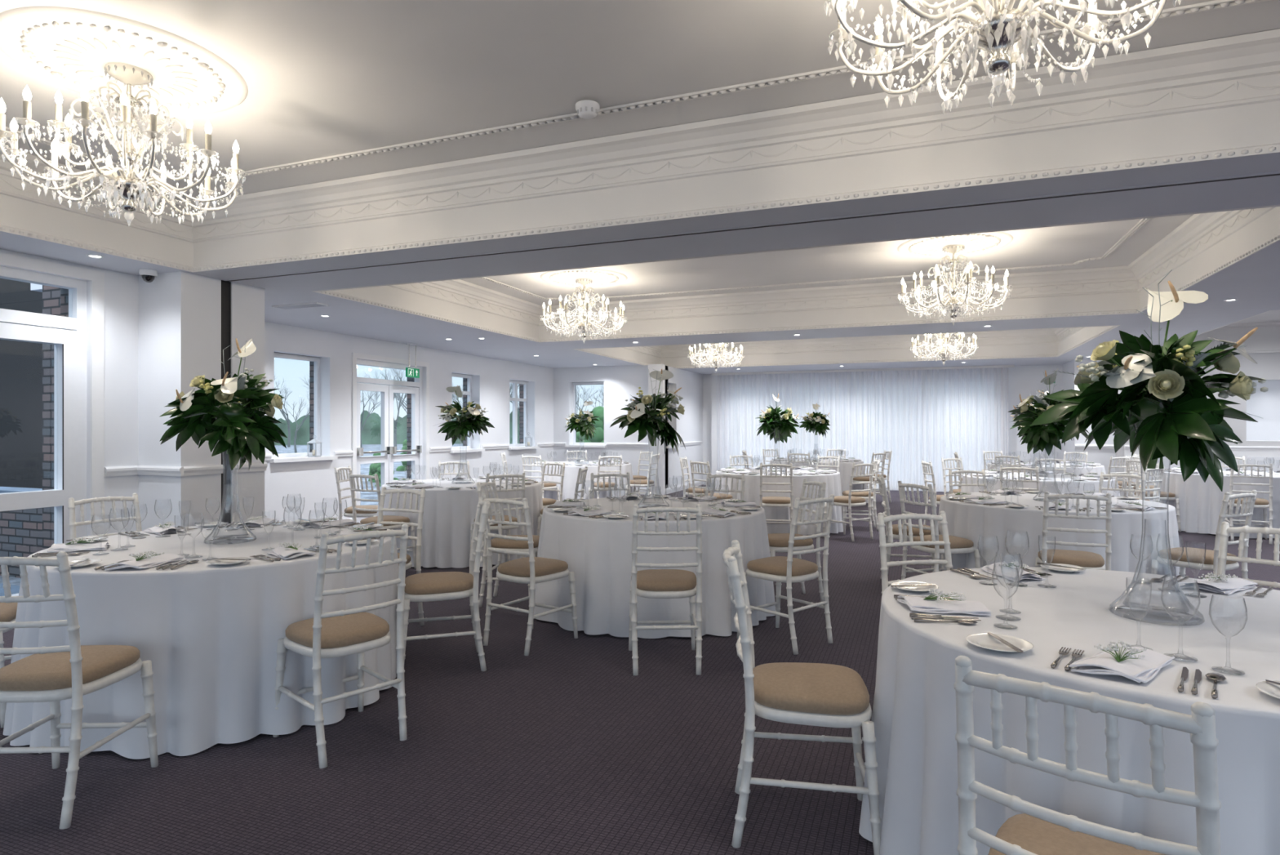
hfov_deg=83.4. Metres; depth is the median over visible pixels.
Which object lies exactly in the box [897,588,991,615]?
folded napkin
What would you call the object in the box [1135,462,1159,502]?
dining chair
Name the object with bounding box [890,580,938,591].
plate
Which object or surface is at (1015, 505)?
plate
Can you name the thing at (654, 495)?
plate
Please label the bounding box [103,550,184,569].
folded napkin
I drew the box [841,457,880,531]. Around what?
dining chair
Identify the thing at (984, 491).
cutlery
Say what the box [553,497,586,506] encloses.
folded napkin
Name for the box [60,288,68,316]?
wall
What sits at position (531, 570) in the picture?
dining chair
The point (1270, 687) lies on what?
plate
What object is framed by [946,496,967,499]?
plate
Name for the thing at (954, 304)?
chandelier
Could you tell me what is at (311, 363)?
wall
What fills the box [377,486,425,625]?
dining chair
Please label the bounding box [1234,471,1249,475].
folded napkin
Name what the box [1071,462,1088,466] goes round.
folded napkin
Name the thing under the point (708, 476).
dining chair
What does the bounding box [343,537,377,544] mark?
plate
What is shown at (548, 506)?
cutlery
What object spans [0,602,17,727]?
dining chair
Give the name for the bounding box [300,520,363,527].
cutlery
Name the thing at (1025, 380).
wall
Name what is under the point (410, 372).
exit sign
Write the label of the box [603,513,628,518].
plate
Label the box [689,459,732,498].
dining chair
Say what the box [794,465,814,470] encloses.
folded napkin
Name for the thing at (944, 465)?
dining chair
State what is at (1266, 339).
trim
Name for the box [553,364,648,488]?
wall alcove
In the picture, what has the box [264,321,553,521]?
wall
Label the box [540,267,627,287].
ceiling rose
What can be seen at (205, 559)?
wine glass
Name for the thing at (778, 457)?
folded napkin
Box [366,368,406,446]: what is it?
bare tree
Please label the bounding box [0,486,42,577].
wall
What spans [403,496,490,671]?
dining chair
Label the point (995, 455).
dining chair
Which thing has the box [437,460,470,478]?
dining chair
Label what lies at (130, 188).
chandelier
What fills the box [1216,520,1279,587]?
dining chair
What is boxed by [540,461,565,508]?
dining chair
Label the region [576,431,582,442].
shrub
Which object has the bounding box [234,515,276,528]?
folded napkin
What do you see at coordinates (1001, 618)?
wine glass
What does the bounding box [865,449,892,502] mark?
dining chair
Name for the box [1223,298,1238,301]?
recessed light
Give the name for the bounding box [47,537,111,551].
folded napkin
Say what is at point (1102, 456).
wall pier
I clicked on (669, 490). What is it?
baseboard
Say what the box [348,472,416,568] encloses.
dining chair
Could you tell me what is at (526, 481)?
folded napkin
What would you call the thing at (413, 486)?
folded napkin
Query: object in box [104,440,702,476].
trim
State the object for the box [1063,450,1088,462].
dining chair
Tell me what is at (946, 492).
plate
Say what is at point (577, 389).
bare tree
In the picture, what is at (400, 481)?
folded napkin
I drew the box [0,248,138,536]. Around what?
wall
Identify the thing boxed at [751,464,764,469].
folded napkin
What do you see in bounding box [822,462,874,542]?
dining chair
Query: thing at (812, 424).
centrepiece
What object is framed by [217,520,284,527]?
cutlery
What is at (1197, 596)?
glass
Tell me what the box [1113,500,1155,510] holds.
folded napkin
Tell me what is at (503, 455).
dining chair
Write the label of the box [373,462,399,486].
shrub
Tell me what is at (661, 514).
folded napkin
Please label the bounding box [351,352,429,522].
door
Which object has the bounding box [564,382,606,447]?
window
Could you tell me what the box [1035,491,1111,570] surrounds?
dining chair
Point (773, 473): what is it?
folded napkin
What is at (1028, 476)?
folded napkin
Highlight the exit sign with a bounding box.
[405,342,419,377]
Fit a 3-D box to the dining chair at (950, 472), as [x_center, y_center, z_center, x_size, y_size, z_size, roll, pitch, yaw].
[3.283,0.884,6.977,0.409,0.936,0.502,0,0,-4]
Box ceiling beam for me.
[572,324,1119,368]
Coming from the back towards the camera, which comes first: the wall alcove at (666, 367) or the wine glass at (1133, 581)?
the wall alcove at (666, 367)
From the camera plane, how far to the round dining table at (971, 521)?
5.25 m
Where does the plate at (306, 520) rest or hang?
on the round dining table at (210, 633)
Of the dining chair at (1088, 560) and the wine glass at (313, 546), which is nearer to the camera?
the wine glass at (313, 546)
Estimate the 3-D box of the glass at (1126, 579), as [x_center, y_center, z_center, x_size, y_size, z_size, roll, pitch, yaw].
[1.346,0.503,1.939,0.064,0.189,0.064,0,0,21]
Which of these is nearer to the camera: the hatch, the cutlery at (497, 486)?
the cutlery at (497, 486)
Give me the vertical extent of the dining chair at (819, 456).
0.936 m
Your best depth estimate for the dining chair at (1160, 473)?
7.68 m
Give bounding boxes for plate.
[66,536,107,542]
[68,557,102,567]
[194,521,226,526]
[206,556,250,564]
[292,518,320,523]
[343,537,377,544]
[352,522,382,528]
[386,484,403,486]
[445,486,462,488]
[549,507,572,511]
[568,498,586,502]
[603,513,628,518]
[651,493,671,497]
[680,514,706,518]
[721,497,737,502]
[738,506,761,510]
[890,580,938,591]
[946,492,963,494]
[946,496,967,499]
[965,631,1033,652]
[1004,503,1029,507]
[1022,489,1043,493]
[1036,562,1085,572]
[1070,478,1088,479]
[1100,506,1130,511]
[1115,495,1139,498]
[1255,679,1279,698]
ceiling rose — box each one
[0,6,248,114]
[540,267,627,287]
[897,231,1013,257]
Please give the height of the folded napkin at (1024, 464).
0.054 m
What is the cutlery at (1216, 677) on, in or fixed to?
on the round dining table at (914, 716)
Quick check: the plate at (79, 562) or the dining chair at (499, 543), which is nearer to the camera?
the plate at (79, 562)
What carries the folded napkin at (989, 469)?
on the round dining table at (1049, 483)
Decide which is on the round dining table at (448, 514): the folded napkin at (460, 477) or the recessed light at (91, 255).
the folded napkin at (460, 477)
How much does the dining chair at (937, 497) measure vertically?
0.936 m
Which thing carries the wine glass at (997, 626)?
on the round dining table at (914, 716)
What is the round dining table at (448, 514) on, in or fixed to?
on the floor
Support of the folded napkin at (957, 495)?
on the round dining table at (971, 521)
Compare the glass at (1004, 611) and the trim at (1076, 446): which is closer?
the glass at (1004, 611)
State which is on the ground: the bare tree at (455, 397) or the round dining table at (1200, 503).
the bare tree at (455, 397)
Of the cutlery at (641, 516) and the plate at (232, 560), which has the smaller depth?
the plate at (232, 560)
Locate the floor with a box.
[0,484,1279,854]
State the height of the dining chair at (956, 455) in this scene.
0.936 m
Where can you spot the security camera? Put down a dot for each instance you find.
(148, 275)
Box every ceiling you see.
[0,0,1279,324]
[0,152,1279,374]
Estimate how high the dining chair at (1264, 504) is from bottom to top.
0.936 m
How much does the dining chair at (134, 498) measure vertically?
0.936 m
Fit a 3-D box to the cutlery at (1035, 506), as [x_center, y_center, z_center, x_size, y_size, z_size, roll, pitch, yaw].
[3.097,0.592,5.264,0.344,0.012,0.205,0,0,22]
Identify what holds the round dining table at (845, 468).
on the floor
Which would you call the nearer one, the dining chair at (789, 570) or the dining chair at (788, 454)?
the dining chair at (789, 570)
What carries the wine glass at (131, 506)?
on the round dining table at (210, 633)
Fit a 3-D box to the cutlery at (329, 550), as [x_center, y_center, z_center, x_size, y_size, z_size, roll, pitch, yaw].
[-1.621,0.592,3.391,0.205,0.012,0.344,0,0,36]
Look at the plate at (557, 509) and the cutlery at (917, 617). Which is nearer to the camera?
the cutlery at (917, 617)
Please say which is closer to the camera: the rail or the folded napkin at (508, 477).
the folded napkin at (508, 477)
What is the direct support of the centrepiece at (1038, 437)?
on the round dining table at (971, 521)
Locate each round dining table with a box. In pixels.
[3,521,405,759]
[376,477,542,568]
[530,461,633,501]
[533,496,775,638]
[713,467,843,535]
[768,457,868,502]
[858,566,1279,854]
[933,491,1179,576]
[960,471,1119,497]
[986,462,1106,474]
[1156,469,1279,537]
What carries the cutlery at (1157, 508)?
on the round dining table at (971, 521)
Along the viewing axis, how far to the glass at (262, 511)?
3.51 m
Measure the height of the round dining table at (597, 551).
0.751 m
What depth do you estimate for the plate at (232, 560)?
3.16 m
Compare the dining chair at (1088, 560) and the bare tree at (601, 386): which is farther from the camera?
the bare tree at (601, 386)
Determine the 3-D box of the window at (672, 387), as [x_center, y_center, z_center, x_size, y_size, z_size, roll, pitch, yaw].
[0.583,-0.250,14.887,0.300,1.340,0.720,0,0,21]
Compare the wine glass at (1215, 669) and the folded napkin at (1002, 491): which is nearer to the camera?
the wine glass at (1215, 669)
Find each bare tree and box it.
[274,375,290,447]
[282,391,309,453]
[360,375,384,447]
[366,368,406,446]
[393,377,406,412]
[452,384,462,408]
[509,383,519,411]
[509,384,519,397]
[576,384,597,413]
[586,386,604,407]
[588,384,604,405]
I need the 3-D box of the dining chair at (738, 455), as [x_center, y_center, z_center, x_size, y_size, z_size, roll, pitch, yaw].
[1.605,0.884,10.850,0.409,0.936,0.502,0,0,-14]
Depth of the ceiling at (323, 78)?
3.63 m
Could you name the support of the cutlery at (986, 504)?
on the round dining table at (971, 521)
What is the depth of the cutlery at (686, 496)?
5.96 m
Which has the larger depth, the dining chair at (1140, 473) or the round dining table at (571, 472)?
the round dining table at (571, 472)
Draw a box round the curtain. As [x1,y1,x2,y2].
[717,367,1008,491]
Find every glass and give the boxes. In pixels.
[91,514,111,555]
[108,508,129,551]
[120,509,135,547]
[130,506,147,538]
[154,500,172,537]
[174,518,189,555]
[178,500,191,535]
[183,514,204,558]
[200,520,219,560]
[223,494,239,530]
[262,511,275,550]
[308,511,324,547]
[977,536,999,585]
[991,565,1019,629]
[993,551,1022,621]
[999,555,1021,613]
[1004,530,1029,586]
[1038,544,1055,587]
[1125,578,1153,650]
[1129,533,1153,584]
[1155,535,1183,591]
[1160,577,1200,662]
[1184,543,1207,597]
[1208,593,1247,675]
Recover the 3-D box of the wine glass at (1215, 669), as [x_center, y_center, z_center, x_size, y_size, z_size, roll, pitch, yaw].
[1.443,0.506,1.764,0.074,0.184,0.074,0,0,21]
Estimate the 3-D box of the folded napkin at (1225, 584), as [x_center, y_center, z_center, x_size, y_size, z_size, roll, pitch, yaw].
[2.152,0.570,2.680,0.272,0.054,0.153,0,0,-30]
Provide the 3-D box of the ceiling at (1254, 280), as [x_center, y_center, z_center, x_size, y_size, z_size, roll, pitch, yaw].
[3.047,-1.550,5.575,16.750,0.600,20.600,0,0,21]
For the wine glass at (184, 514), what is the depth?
3.31 m
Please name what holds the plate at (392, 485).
on the round dining table at (448, 514)
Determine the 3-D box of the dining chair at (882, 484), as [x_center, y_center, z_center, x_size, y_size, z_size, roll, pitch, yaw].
[2.305,0.884,6.190,0.502,0.936,0.409,0,0,16]
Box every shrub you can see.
[368,453,381,482]
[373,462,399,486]
[395,439,406,471]
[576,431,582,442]
[581,405,604,442]
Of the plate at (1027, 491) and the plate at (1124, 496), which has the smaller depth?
the plate at (1124, 496)
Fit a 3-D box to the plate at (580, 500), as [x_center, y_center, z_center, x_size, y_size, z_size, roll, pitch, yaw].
[-0.518,0.586,5.795,0.166,0.017,0.166,0,0,14]
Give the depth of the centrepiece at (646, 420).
5.34 m
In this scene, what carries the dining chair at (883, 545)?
on the floor
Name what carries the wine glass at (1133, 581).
on the round dining table at (914, 716)
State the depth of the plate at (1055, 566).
3.02 m
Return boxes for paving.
[0,582,20,595]
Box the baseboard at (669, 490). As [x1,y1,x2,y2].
[344,480,701,519]
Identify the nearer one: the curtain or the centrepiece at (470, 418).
the centrepiece at (470, 418)
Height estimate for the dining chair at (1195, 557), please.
0.936 m
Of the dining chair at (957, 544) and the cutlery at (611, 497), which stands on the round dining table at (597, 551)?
the cutlery at (611, 497)
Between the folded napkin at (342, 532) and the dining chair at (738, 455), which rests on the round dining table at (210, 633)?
the folded napkin at (342, 532)
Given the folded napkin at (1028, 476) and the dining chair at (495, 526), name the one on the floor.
the dining chair at (495, 526)
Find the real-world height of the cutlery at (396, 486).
0.012 m
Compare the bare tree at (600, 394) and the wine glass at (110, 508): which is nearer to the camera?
the wine glass at (110, 508)
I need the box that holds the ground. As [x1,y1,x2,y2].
[0,443,518,585]
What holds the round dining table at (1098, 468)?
on the floor
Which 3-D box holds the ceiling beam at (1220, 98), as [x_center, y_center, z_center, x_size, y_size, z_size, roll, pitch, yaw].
[-1.259,-1.496,0.971,7.850,0.503,7.300,0,0,21]
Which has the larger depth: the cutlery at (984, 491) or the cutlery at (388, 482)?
the cutlery at (388, 482)
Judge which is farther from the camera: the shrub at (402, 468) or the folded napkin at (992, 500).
the shrub at (402, 468)
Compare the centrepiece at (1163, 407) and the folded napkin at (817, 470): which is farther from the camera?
the folded napkin at (817, 470)
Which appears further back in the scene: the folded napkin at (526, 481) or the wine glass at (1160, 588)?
the folded napkin at (526, 481)
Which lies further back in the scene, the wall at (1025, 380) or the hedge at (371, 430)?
the hedge at (371, 430)
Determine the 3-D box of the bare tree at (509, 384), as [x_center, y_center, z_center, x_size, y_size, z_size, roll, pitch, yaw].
[-8.795,-1.048,48.437,2.949,5.199,2.424,0,0,34]
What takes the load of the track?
attached to the ceiling at (1254, 280)
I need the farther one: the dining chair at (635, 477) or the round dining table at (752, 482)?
the dining chair at (635, 477)
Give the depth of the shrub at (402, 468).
24.06 m
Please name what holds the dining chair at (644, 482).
on the floor
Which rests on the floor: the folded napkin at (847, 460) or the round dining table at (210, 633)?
the round dining table at (210, 633)
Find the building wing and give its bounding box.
[0,278,42,488]
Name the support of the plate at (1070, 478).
on the round dining table at (1049, 483)
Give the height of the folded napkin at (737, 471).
0.054 m
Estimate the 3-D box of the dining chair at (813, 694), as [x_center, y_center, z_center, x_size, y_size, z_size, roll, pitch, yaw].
[0.536,0.884,2.461,0.502,0.936,0.409,0,0,9]
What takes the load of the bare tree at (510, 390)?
on the ground
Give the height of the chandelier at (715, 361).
0.758 m
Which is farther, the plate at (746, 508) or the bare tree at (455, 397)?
the bare tree at (455, 397)
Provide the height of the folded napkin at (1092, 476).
0.054 m
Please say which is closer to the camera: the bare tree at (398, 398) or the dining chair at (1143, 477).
the dining chair at (1143, 477)
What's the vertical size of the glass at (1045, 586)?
0.189 m
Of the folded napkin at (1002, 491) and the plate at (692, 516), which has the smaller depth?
the plate at (692, 516)
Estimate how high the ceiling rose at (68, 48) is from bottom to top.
0.033 m
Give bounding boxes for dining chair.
[0,551,158,828]
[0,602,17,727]
[67,493,142,542]
[272,524,408,768]
[333,465,377,519]
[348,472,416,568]
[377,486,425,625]
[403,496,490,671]
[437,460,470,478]
[469,471,525,576]
[476,479,539,607]
[481,494,577,655]
[500,452,528,479]
[521,454,559,501]
[535,466,587,556]
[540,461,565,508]
[566,449,586,461]
[588,454,622,498]
[590,471,631,498]
[625,453,659,496]
[628,503,702,675]
[632,450,653,495]
[679,456,713,497]
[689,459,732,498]
[705,472,745,502]
[722,539,880,854]
[729,454,753,466]
[737,493,834,654]
[742,449,748,467]
[759,462,793,527]
[762,448,778,467]
[768,478,826,601]
[787,452,810,468]
[816,454,839,471]
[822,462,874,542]
[826,448,845,457]
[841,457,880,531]
[851,452,885,508]
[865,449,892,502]
[876,474,940,578]
[877,510,952,593]
[897,480,980,579]
[920,460,944,524]
[941,457,964,494]
[948,468,987,492]
[953,451,962,488]
[953,655,1221,854]
[982,450,1002,470]
[994,454,1021,471]
[1000,465,1039,490]
[1034,457,1066,472]
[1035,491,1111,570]
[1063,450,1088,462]
[1098,471,1146,500]
[1107,455,1130,496]
[1117,453,1139,496]
[1124,455,1154,496]
[1124,457,1181,531]
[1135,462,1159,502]
[1138,466,1164,502]
[1151,489,1257,578]
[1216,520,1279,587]
[1221,456,1245,470]
[1224,463,1272,544]
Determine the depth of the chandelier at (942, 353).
11.40 m
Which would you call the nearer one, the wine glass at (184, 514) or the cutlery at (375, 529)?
the wine glass at (184, 514)
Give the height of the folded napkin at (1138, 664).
0.054 m
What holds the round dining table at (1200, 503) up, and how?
on the floor
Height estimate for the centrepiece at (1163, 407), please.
1.087 m
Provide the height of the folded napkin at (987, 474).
0.054 m
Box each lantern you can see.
[306,435,321,457]
[524,431,532,446]
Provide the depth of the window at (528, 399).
14.46 m
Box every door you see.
[0,252,104,595]
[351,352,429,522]
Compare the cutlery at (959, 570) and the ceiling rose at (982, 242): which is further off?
the ceiling rose at (982, 242)
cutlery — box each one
[31,551,90,557]
[93,559,199,569]
[118,525,197,536]
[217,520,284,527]
[249,546,337,561]
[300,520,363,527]
[353,528,386,538]
[386,482,406,484]
[395,486,434,488]
[465,484,503,488]
[547,505,576,507]
[563,511,611,518]
[606,495,649,499]
[639,515,685,519]
[678,496,722,501]
[702,510,751,517]
[804,472,829,475]
[893,594,981,623]
[949,566,1052,579]
[958,500,1008,505]
[978,490,1023,493]
[1035,506,1090,511]
[1050,646,1226,698]
[1116,505,1167,511]
[1151,573,1273,595]
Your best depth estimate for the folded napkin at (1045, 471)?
9.32 m
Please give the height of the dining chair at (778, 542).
0.936 m
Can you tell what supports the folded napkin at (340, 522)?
on the round dining table at (210, 633)
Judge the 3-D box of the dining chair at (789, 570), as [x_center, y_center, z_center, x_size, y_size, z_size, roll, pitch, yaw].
[0.933,0.884,4.549,0.409,0.936,0.502,0,0,-40]
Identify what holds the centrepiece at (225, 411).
on the round dining table at (210, 633)
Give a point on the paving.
(14, 588)
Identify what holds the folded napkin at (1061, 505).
on the round dining table at (971, 521)
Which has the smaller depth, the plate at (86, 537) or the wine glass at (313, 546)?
the wine glass at (313, 546)
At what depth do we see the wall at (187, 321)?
5.91 m
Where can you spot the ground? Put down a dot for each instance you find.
(364, 468)
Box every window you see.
[269,350,337,462]
[449,371,484,453]
[507,379,539,449]
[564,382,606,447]
[666,383,680,448]
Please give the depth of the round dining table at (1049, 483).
8.20 m
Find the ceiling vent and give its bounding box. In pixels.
[271,302,328,309]
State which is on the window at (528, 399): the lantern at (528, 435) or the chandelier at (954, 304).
the lantern at (528, 435)
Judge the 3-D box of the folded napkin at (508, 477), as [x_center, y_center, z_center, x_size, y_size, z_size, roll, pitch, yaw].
[-1.459,0.570,8.200,0.272,0.054,0.153,0,0,-42]
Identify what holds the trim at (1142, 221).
attached to the ceiling at (1254, 280)
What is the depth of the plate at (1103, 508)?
5.14 m
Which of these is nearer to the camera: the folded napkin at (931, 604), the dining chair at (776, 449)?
the folded napkin at (931, 604)
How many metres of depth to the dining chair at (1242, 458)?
10.47 m
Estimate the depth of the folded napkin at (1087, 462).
11.44 m
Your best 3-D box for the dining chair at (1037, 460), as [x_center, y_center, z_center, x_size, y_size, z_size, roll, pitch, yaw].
[5.521,0.884,9.718,0.409,0.936,0.502,0,0,36]
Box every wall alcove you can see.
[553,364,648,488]
[573,365,668,487]
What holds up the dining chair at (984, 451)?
on the floor
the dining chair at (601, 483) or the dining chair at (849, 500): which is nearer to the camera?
the dining chair at (849, 500)
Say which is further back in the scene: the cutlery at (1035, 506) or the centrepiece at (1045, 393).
the centrepiece at (1045, 393)
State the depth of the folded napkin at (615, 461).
11.75 m
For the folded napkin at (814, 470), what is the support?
on the round dining table at (752, 482)
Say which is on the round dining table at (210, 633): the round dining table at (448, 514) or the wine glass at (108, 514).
the wine glass at (108, 514)
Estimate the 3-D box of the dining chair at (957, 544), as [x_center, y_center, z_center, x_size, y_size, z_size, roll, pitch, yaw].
[2.294,0.884,5.545,0.502,0.936,0.409,0,0,-18]
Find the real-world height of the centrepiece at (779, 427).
1.074 m
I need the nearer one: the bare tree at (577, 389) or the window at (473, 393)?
the window at (473, 393)
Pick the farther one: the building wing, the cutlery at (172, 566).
the building wing
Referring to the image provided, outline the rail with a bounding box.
[711,364,1014,375]
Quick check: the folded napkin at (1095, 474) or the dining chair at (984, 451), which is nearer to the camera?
the folded napkin at (1095, 474)
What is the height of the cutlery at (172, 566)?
0.012 m
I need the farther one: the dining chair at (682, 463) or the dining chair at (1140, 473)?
the dining chair at (682, 463)
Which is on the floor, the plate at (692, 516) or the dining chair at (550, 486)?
the dining chair at (550, 486)
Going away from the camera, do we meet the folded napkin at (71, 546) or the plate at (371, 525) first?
the folded napkin at (71, 546)
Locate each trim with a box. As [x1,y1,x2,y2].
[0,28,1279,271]
[5,0,1271,183]
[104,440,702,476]
[312,204,1279,342]
[480,217,1151,301]
[1074,444,1279,450]
[1124,448,1279,496]
[1193,310,1279,353]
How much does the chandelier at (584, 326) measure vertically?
0.758 m
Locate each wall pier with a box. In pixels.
[648,364,717,495]
[1062,359,1115,478]
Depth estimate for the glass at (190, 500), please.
4.01 m
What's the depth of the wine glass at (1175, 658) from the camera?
1.85 m
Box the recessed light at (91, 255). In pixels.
[85,253,104,258]
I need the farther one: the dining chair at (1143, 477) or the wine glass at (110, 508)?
the dining chair at (1143, 477)
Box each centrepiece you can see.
[159,337,287,544]
[432,383,494,484]
[564,400,599,463]
[609,368,685,507]
[754,392,799,471]
[799,401,830,460]
[1008,368,1089,502]
[1009,391,1048,476]
[1030,270,1268,626]
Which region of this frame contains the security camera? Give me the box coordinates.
[138,268,157,282]
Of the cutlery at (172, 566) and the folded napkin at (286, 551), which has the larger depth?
the folded napkin at (286, 551)
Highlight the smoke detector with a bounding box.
[575,100,599,119]
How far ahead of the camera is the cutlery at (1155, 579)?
2.76 m
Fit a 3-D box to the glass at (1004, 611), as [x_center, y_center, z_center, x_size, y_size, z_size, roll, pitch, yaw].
[1.201,0.503,2.331,0.064,0.189,0.064,0,0,21]
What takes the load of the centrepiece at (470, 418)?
on the round dining table at (448, 514)
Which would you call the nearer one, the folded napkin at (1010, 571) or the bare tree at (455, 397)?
the folded napkin at (1010, 571)
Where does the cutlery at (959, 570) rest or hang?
on the round dining table at (914, 716)
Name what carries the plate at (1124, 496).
on the round dining table at (971, 521)
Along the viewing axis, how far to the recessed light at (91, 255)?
5.23 m
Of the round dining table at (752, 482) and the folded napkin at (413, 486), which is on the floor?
the round dining table at (752, 482)
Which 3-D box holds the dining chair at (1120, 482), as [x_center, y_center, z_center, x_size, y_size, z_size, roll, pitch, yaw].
[7.601,0.884,11.317,0.502,0.936,0.409,0,0,21]
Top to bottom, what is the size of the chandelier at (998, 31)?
0.758 m
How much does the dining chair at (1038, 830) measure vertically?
0.936 m
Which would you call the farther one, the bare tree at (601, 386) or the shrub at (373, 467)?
the bare tree at (601, 386)
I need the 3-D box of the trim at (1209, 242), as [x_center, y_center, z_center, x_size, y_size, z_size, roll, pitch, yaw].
[1.221,-1.496,7.228,7.450,0.503,4.240,0,0,21]
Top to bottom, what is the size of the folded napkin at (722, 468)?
0.054 m
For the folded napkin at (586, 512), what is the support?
on the round dining table at (597, 551)
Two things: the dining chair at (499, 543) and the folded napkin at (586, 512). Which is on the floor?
the dining chair at (499, 543)
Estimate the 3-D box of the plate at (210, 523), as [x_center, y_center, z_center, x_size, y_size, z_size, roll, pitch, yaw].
[-2.600,0.586,4.359,0.166,0.017,0.166,0,0,32]
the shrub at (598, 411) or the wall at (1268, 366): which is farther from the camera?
the shrub at (598, 411)
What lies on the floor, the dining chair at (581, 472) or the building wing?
the dining chair at (581, 472)
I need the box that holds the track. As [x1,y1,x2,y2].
[223,171,1279,281]
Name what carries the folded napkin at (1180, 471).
on the round dining table at (1200, 503)
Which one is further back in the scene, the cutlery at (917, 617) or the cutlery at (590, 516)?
the cutlery at (590, 516)
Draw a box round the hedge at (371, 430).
[274,409,584,444]
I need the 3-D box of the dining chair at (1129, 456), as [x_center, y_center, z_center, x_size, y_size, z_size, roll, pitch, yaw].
[6.933,0.884,10.677,0.409,0.936,0.502,0,0,-19]
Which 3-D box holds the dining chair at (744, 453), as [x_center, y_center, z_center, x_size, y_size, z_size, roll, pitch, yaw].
[2.120,0.884,13.149,0.502,0.936,0.409,0,0,1]
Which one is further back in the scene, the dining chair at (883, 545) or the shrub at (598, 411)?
the shrub at (598, 411)
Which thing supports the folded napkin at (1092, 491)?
on the round dining table at (971, 521)
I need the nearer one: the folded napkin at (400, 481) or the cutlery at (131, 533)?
the cutlery at (131, 533)
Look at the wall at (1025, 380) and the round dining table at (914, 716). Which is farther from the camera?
the wall at (1025, 380)
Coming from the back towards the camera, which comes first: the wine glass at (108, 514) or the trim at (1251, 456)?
the trim at (1251, 456)
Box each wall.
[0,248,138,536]
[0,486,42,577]
[42,271,264,549]
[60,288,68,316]
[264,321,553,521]
[274,351,528,479]
[665,365,702,488]
[702,364,1062,484]
[1115,351,1279,496]
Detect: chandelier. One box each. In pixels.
[0,62,239,215]
[542,278,624,337]
[688,342,742,368]
[835,0,1166,100]
[901,244,1008,317]
[911,332,976,361]
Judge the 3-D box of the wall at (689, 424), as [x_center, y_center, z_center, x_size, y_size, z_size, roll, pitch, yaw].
[0.934,0.050,15.737,0.120,2.600,2.780,0,0,21]
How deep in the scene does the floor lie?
2.87 m
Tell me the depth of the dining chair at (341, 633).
3.01 m
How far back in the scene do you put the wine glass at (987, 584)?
2.74 m
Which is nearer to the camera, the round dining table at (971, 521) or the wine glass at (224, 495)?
the wine glass at (224, 495)
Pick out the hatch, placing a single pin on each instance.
(1265, 405)
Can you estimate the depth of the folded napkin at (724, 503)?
5.45 m
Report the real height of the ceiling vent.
0.016 m
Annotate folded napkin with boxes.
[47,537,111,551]
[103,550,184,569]
[142,520,186,534]
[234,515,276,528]
[266,542,315,559]
[302,515,355,528]
[339,525,384,537]
[391,477,415,483]
[400,481,432,488]
[452,474,466,479]
[498,476,521,480]
[510,478,533,484]
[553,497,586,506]
[568,506,612,515]
[590,461,600,465]
[611,460,625,464]
[620,491,641,499]
[643,511,670,519]
[682,493,716,501]
[701,506,737,516]
[720,466,737,471]
[720,498,757,506]
[728,468,751,473]
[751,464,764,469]
[768,470,782,474]
[773,457,787,460]
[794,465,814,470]
[802,469,821,474]
[816,467,835,471]
[840,457,853,461]
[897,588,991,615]
[945,491,978,498]
[963,495,1005,503]
[967,471,993,475]
[980,560,1045,582]
[985,468,999,473]
[991,486,1018,493]
[1016,462,1034,465]
[1017,474,1035,479]
[1039,469,1053,473]
[1048,501,1071,510]
[1068,640,1174,682]
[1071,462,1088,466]
[1075,489,1106,496]
[1078,471,1100,476]
[1078,474,1099,479]
[1082,461,1101,464]
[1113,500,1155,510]
[1170,468,1198,472]
[1176,572,1257,595]
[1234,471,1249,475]
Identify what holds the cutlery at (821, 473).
on the round dining table at (752, 482)
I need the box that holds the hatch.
[1246,379,1279,440]
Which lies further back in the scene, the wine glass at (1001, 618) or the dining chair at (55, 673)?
the dining chair at (55, 673)
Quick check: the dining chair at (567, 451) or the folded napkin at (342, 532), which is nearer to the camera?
the folded napkin at (342, 532)
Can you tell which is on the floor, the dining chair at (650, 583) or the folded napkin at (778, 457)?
the dining chair at (650, 583)
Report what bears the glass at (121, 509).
on the round dining table at (210, 633)
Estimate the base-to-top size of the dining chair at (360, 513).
0.936 m
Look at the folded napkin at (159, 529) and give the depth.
4.10 m
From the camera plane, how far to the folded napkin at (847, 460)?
12.57 m
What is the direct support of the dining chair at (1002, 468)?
on the floor
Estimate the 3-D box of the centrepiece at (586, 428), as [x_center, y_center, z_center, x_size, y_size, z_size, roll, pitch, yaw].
[-1.010,0.077,12.031,0.576,1.040,0.582,0,0,34]
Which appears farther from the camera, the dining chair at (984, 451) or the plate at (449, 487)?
the dining chair at (984, 451)
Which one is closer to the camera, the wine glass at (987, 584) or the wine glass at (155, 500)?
the wine glass at (987, 584)
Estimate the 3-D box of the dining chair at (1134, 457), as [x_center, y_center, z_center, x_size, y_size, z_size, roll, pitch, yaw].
[7.426,0.884,10.499,0.409,0.936,0.502,0,0,-24]
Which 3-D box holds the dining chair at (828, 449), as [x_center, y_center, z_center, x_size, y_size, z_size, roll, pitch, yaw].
[3.781,0.884,14.062,0.409,0.936,0.502,0,0,31]
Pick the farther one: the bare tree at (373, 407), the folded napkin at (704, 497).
the bare tree at (373, 407)

